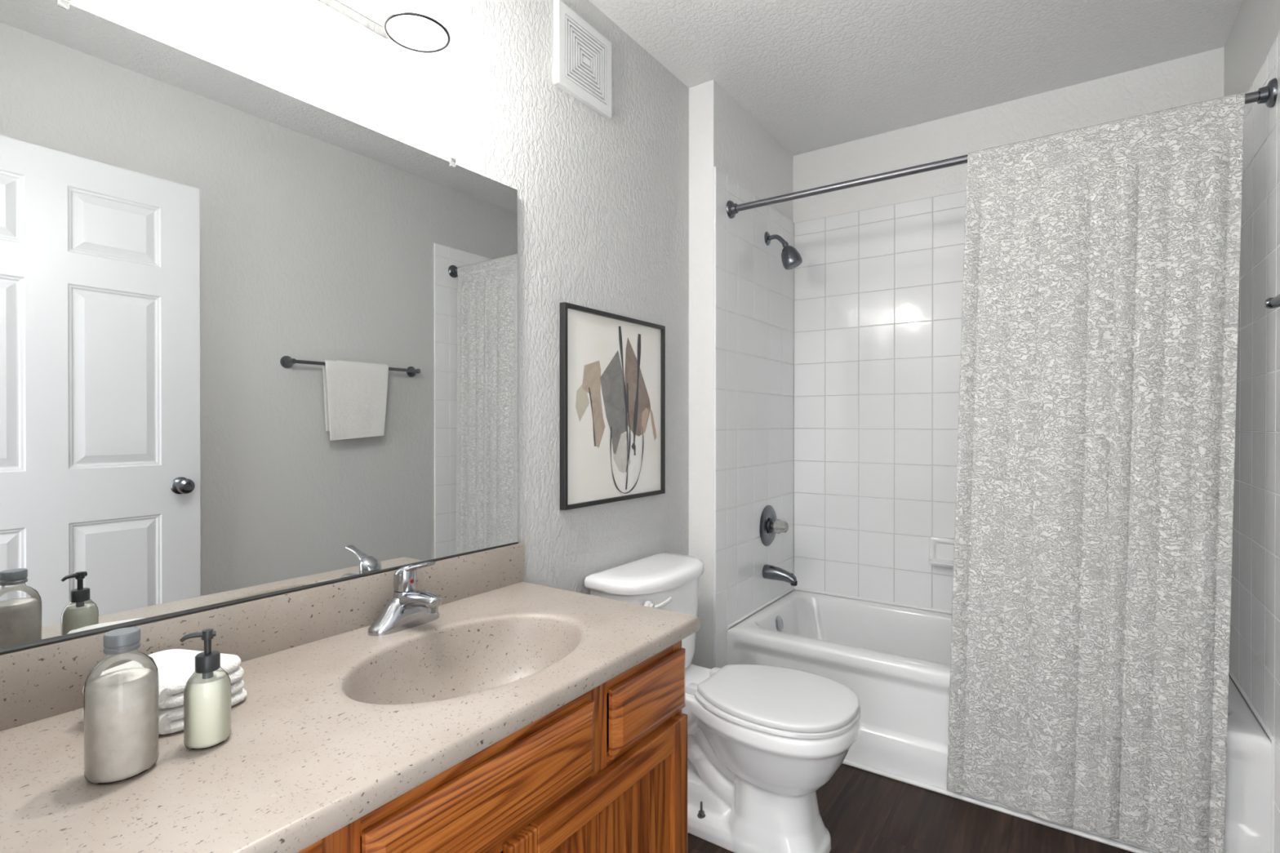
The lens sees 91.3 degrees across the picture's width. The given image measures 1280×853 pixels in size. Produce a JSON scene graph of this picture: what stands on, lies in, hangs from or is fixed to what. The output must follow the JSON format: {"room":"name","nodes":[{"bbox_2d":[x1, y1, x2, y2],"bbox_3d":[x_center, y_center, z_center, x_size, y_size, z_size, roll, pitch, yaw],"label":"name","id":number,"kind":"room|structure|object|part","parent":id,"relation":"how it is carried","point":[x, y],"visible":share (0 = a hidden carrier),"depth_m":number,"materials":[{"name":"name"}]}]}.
{"room":"bathroom","nodes":[
{"label":"bathroom","id":0,"kind":"room"},
{"bbox_2d":[69,0,793,669],"bbox_3d":[-0.197,-0.065,1.851,0.226,2.451,2.944,0,0,35],"label":"wall","id":1,"kind":"structure","parent":0,"point":[615,215],"depth_m":1.78,"materials":[{"name":"grey paint"}]},
{"bbox_2d":[0,0,518,654],"bbox_3d":[-0.634,-0.160,1.186,0.020,0.933,1.091,0,0,35],"label":"wall mirror","id":2,"kind":"object","parent":1,"relation":"attached to","point":[258,340],"visible":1,"depth_m":1.06,"materials":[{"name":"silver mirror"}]},
{"bbox_2d":[0,542,524,731],"bbox_3d":[-0.630,0.358,1.193,0.019,0.103,1.122,0,0,35],"label":"backsplash","id":3,"kind":"structure","parent":1,"relation":"attached to","point":[38,683],"depth_m":1.11,"materials":[{"name":"stone"}]},
{"bbox_2d":[318,0,450,53],"bbox_3d":[-0.532,-0.843,1.136,0.241,0.198,0.330,0,0,35],"label":"vanity light","id":4,"kind":"object","parent":1,"relation":"attached to","point":[378,16],"visible":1,"depth_m":1.25,"materials":[{"name":"white paint"}]},
{"bbox_3d":[-0.619,-0.828,1.196,0.030,0.003,0.322,0,0,35],"label":"edge trim","id":5,"kind":"part","parent":4,"relation":"part of","materials":[{"name":"white glass"}]},
{"bbox_3d":[-0.483,-0.901,1.229,0.162,0.083,0.044,0,0,35],"label":"arm","id":6,"kind":"part","parent":4,"relation":"part of","materials":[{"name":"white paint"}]},
{"bbox_3d":[-0.423,-0.828,1.188,0.047,0.107,0.047,0,0,35],"label":"bulb","id":7,"kind":"part","parent":4,"relation":"part of","materials":[{"name":"white glass"}]},
{"bbox_2d":[553,0,611,119],"bbox_3d":[-0.165,-1.085,1.863,0.019,0.236,0.249,0,0,35],"label":"air vent","id":8,"kind":"object","parent":1,"relation":"in","point":[582,55],"visible":1,"depth_m":1.84,"materials":[{"name":"white plastic"}]},
{"bbox_2d":[564,14,606,103],"bbox_3d":[-0.162,-1.085,1.861,0.011,0.175,0.188,0,0,35],"label":"grille","id":9,"kind":"object","parent":8,"relation":"attached to","point":[585,51],"depth_m":1.85,"materials":[{"name":"white plastic"}]},
{"bbox_2d":[560,302,665,510],"bbox_3d":[-0.070,-0.058,2.003,0.020,0.592,0.533,0,0,35],"label":"framed print","id":10,"kind":"object","parent":1,"relation":"attached to","point":[612,366],"visible":1,"depth_m":1.97,"materials":[{"name":"black"}]},
{"bbox_2d":[713,166,794,668],"bbox_3d":[0.505,0.094,2.662,0.008,2.128,0.796,0,0,35],"label":"tiled wall","id":11,"kind":"structure","parent":1,"relation":"attached to","point":[753,324],"depth_m":2.58,"materials":[{"name":"white tile"}]},
{"bbox_2d":[759,505,788,546],"bbox_3d":[0.595,0.433,2.708,0.089,0.178,0.178,0,0,35],"label":"tub valve","id":12,"kind":"object","parent":11,"relation":"attached to","point":[769,525],"visible":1,"depth_m":2.69,"materials":[{"name":"grey metal"}]},
{"bbox_3d":[0.577,0.433,2.720,0.025,0.066,0.066,0,0,35],"label":"stem","id":13,"kind":"part","parent":12,"relation":"part of","materials":[{"name":"grey plastic"}]},
{"bbox_3d":[0.607,0.433,2.699,0.059,0.064,0.064,0,0,35],"label":"knob","id":14,"kind":"part","parent":12,"relation":"part of","materials":[{"name":"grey plastic"}]},
{"bbox_2d":[762,564,797,586],"bbox_3d":[0.600,0.633,2.668,0.144,0.072,0.060,0,0,35],"label":"tub spout","id":15,"kind":"object","parent":11,"relation":"attached to","point":[769,571],"visible":1,"depth_m":2.65,"materials":[{"name":"grey metal"}]},
{"bbox_2d":[790,581,797,586],"bbox_3d":[0.648,0.659,2.635,0.028,0.020,0.028,0,0,35],"label":"outlet","id":16,"kind":"object","parent":15,"relation":"attached to","point":[793,583],"depth_m":2.62,"materials":[{"name":"grey metal"}]},
{"bbox_2d":[764,231,802,269],"bbox_3d":[0.617,-0.759,2.677,0.155,0.176,0.082,0,0,35],"label":"shower","id":17,"kind":"object","parent":11,"relation":"attached to","point":[791,258],"visible":1,"depth_m":2.64,"materials":[{"name":"grey metal"}]},
{"bbox_3d":[0.593,-0.799,2.694,0.088,0.060,0.019,0,0,35],"label":"arm","id":18,"kind":"part","parent":17,"relation":"part of","materials":[{"name":"grey metal"}]},
{"bbox_2d":[726,77,1277,218],"bbox_3d":[0.970,-0.839,1.998,1.508,0.068,0.068,0,0,35],"label":"curtain rod","id":19,"kind":"object","parent":11,"relation":"attached to","point":[1268,94],"visible":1,"depth_m":2.09,"materials":[{"name":"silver metal"}]},
{"bbox_2d":[946,92,1244,852],"bbox_3d":[1.251,0.139,1.774,0.676,1.990,0.092,0,0,35],"label":"shower curtain","id":20,"kind":"object","parent":19,"relation":"hanging from","point":[1093,554],"visible":1,"depth_m":1.74,"materials":[{"name":"white fabric"}]},
{"bbox_2d":[687,758,1133,852],"bbox_3d":[0.170,1.194,0.940,1.930,0.060,4.334,0,0,35],"label":"floor","id":21,"kind":"structure","parent":0,"point":[861,811],"depth_m":1.81,"materials":[{"name":"brown wood"}]},
{"bbox_2d":[297,640,687,852],"bbox_3d":[-0.424,0.803,1.037,0.537,0.722,1.090,0,0,35],"label":"vanity cabinet","id":22,"kind":"object","parent":21,"relation":"on","point":[605,771],"visible":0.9,"depth_m":1.02,"materials":[{"name":"brown wood"}]},
{"bbox_2d":[0,542,700,852],"bbox_3d":[-0.413,0.435,1.044,0.546,0.254,1.122,0,0,35],"label":"countertop","id":23,"kind":"structure","parent":22,"relation":"on","point":[336,722],"depth_m":0.89,"materials":[{"name":"stone"}]},
{"bbox_2d":[83,626,159,784],"bbox_3d":[-0.616,0.327,0.745,0.069,0.166,0.069,0,0,35],"label":"bottle","id":24,"kind":"object","parent":23,"relation":"on","point":[121,708],"visible":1,"depth_m":0.73,"materials":[{"name":"beige glass"}]},
{"bbox_2d":[81,678,248,734],"bbox_3d":[-0.680,0.395,0.903,0.168,0.031,0.137,0,0,14],"label":"folded towel","id":25,"kind":"object","parent":23,"relation":"on","point":[171,719],"visible":0.2,"depth_m":0.84,"materials":[{"name":"white fabric"}]},
{"bbox_2d":[82,648,244,709],"bbox_3d":[-0.681,0.356,0.904,0.165,0.044,0.133,0,0,14],"label":"folded towel","id":26,"kind":"object","parent":25,"relation":"on","point":[175,667],"visible":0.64,"depth_m":0.88,"materials":[{"name":"white fabric"}]},
{"bbox_2d":[179,628,231,750],"bbox_3d":[-0.562,0.337,0.812,0.051,0.146,0.053,0,0,35],"label":"soap pump bottle","id":27,"kind":"object","parent":23,"relation":"on","point":[207,691],"visible":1,"depth_m":0.80,"materials":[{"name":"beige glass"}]},
{"bbox_2d":[368,561,442,635],"bbox_3d":[-0.452,0.339,1.268,0.135,0.141,0.160,0,0,35],"label":"sink faucet","id":28,"kind":"object","parent":23,"relation":"on","point":[409,607],"visible":1,"depth_m":1.26,"materials":[{"name":"silver metal"}]},
{"bbox_3d":[-0.458,0.302,1.273,0.108,0.067,0.045,0,0,35],"label":"handle","id":29,"kind":"part","parent":28,"relation":"part of","materials":[{"name":"silver metal"}]},
{"bbox_3d":[-0.444,0.355,1.263,0.115,0.051,0.050,0,0,35],"label":"spout","id":30,"kind":"part","parent":28,"relation":"part of","materials":[{"name":"silver metal"}]},
{"bbox_3d":[-0.050,0.835,1.125,0.019,0.447,0.510,0,0,35],"label":"door","id":31,"kind":"part","parent":22,"relation":"part of","materials":[{"name":"brown wood"}]},
{"bbox_3d":[-0.053,0.835,1.128,0.007,0.339,0.399,0,0,35],"label":"panel","id":32,"kind":"part","parent":22,"relation":"part of","materials":[{"name":"brown wood"}]},
{"bbox_3d":[0.022,0.535,1.228,0.021,0.124,0.257,0,0,35],"label":"drawer","id":33,"kind":"part","parent":22,"relation":"part of","materials":[{"name":"brown wood"}]},
{"bbox_2d":[584,551,861,852],"bbox_3d":[0.259,0.800,1.831,0.738,0.722,0.454,0,0,35],"label":"toilet","id":34,"kind":"object","parent":21,"relation":"on","point":[762,740],"visible":0.77,"depth_m":1.70,"materials":[{"name":"white ceramic"}]},
{"bbox_3d":[0.049,0.460,1.976,0.226,0.042,0.454,0,0,35],"label":"tank lid","id":35,"kind":"part","parent":34,"relation":"part of","materials":[{"name":"white ceramic"}]},
{"bbox_3d":[0.046,0.626,1.978,0.200,0.287,0.424,0,0,35],"label":"tank","id":36,"kind":"part","parent":34,"relation":"part of","materials":[{"name":"white ceramic"}]},
{"bbox_3d":[0.052,0.515,1.804,0.094,0.035,0.032,0,0,-32],"label":"flush lever","id":37,"kind":"part","parent":34,"relation":"part of","materials":[{"name":"white plastic"}]},
{"bbox_3d":[0.386,0.763,1.744,0.431,0.014,0.368,0,0,35],"label":"seat","id":38,"kind":"part","parent":34,"relation":"part of","materials":[{"name":"white plastic"}]},
{"bbox_3d":[0.387,0.745,1.743,0.422,0.020,0.362,0,0,35],"label":"lid","id":39,"kind":"part","parent":34,"relation":"part of","materials":[{"name":"white plastic"}]},
{"bbox_2d":[728,590,1271,852],"bbox_3d":[1.156,0.969,2.273,1.507,0.380,0.701,0,0,35],"label":"bathtub","id":40,"kind":"object","parent":21,"relation":"on","point":[895,660],"visible":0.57,"depth_m":2.11,"materials":[{"name":"white ceramic"}]},
{"bbox_3d":[0.594,0.843,2.667,0.021,0.067,0.068,0,0,35],"label":"overflow plate","id":41,"kind":"part","parent":40,"relation":"part of","materials":[{"name":"silver metal"}]},
{"bbox_2d":[842,759,1153,852],"bbox_3d":[0.956,1.154,1.977,1.514,0.014,0.015,0,0,35],"label":"trim","id":42,"kind":"structure","parent":40,"relation":"attached to","point":[1095,837],"depth_m":1.88,"materials":[{"name":"white paint"}]},
{"bbox_2d":[589,0,1243,155],"bbox_3d":[0.511,-1.319,1.424,1.930,0.060,3.134,0,0,35],"label":"ceiling","id":43,"kind":"structure","parent":0,"point":[815,74],"depth_m":2.14,"materials":[{"name":"white paint"}]},
{"bbox_2d":[792,46,1224,591],"bbox_3d":[1.350,-0.068,2.644,1.870,2.451,0.120,0,0,35],"label":"wall","id":44,"kind":"structure","parent":0,"point":[1199,77],"depth_m":2.56,"materials":[{"name":"white paint"}]},
{"bbox_2d":[793,190,966,611],"bbox_3d":[1.357,-0.098,2.562,1.508,1.744,0.008,0,0,35],"label":"tiled wall","id":45,"kind":"structure","parent":44,"relation":"attached to","point":[878,291],"depth_m":2.76,"materials":[{"name":"white tile"}]},
{"bbox_2d":[928,536,954,568],"bbox_3d":[1.275,0.522,2.578,0.159,0.116,0.062,0,0,35],"label":"soap dish","id":46,"kind":"object","parent":45,"relation":"attached to","point":[941,548],"visible":0.55,"depth_m":2.61,"materials":[{"name":"white ceramic"}]},
{"bbox_2d":[928,559,953,568],"bbox_3d":[1.273,0.569,2.575,0.153,0.023,0.056,0,0,35],"label":"tray","id":47,"kind":"object","parent":46,"relation":"on","point":[940,562],"depth_m":2.59,"materials":[{"name":"white ceramic"}]},
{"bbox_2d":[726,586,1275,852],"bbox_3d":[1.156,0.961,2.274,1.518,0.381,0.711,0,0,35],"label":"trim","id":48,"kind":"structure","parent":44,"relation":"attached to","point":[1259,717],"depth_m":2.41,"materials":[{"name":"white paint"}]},
{"bbox_2d":[1224,0,1279,737],"bbox_3d":[1.200,-0.061,0.887,0.120,2.451,2.944,0,0,35],"label":"wall","id":49,"kind":"structure","parent":0,"point":[1255,28],"depth_m":1.83,"materials":[{"name":"grey paint"}]},
{"bbox_2d":[1229,32,1279,852],"bbox_3d":[1.753,0.097,1.801,0.008,2.128,0.796,0,0,35],"label":"tiled wall","id":50,"kind":"structure","parent":49,"relation":"attached to","point":[1255,618],"depth_m":1.68,"materials":[{"name":"white tile"}]},
{"bbox_2d":[1264,293,1279,308],"bbox_3d":[1.249,-0.273,1.125,0.070,0.054,0.666,0,0,35],"label":"towel bar","id":51,"kind":"object","parent":49,"relation":"attached to","point":[1274,302],"visible":1,"depth_m":1.38,"materials":[{"name":"grey metal"}]}
]}

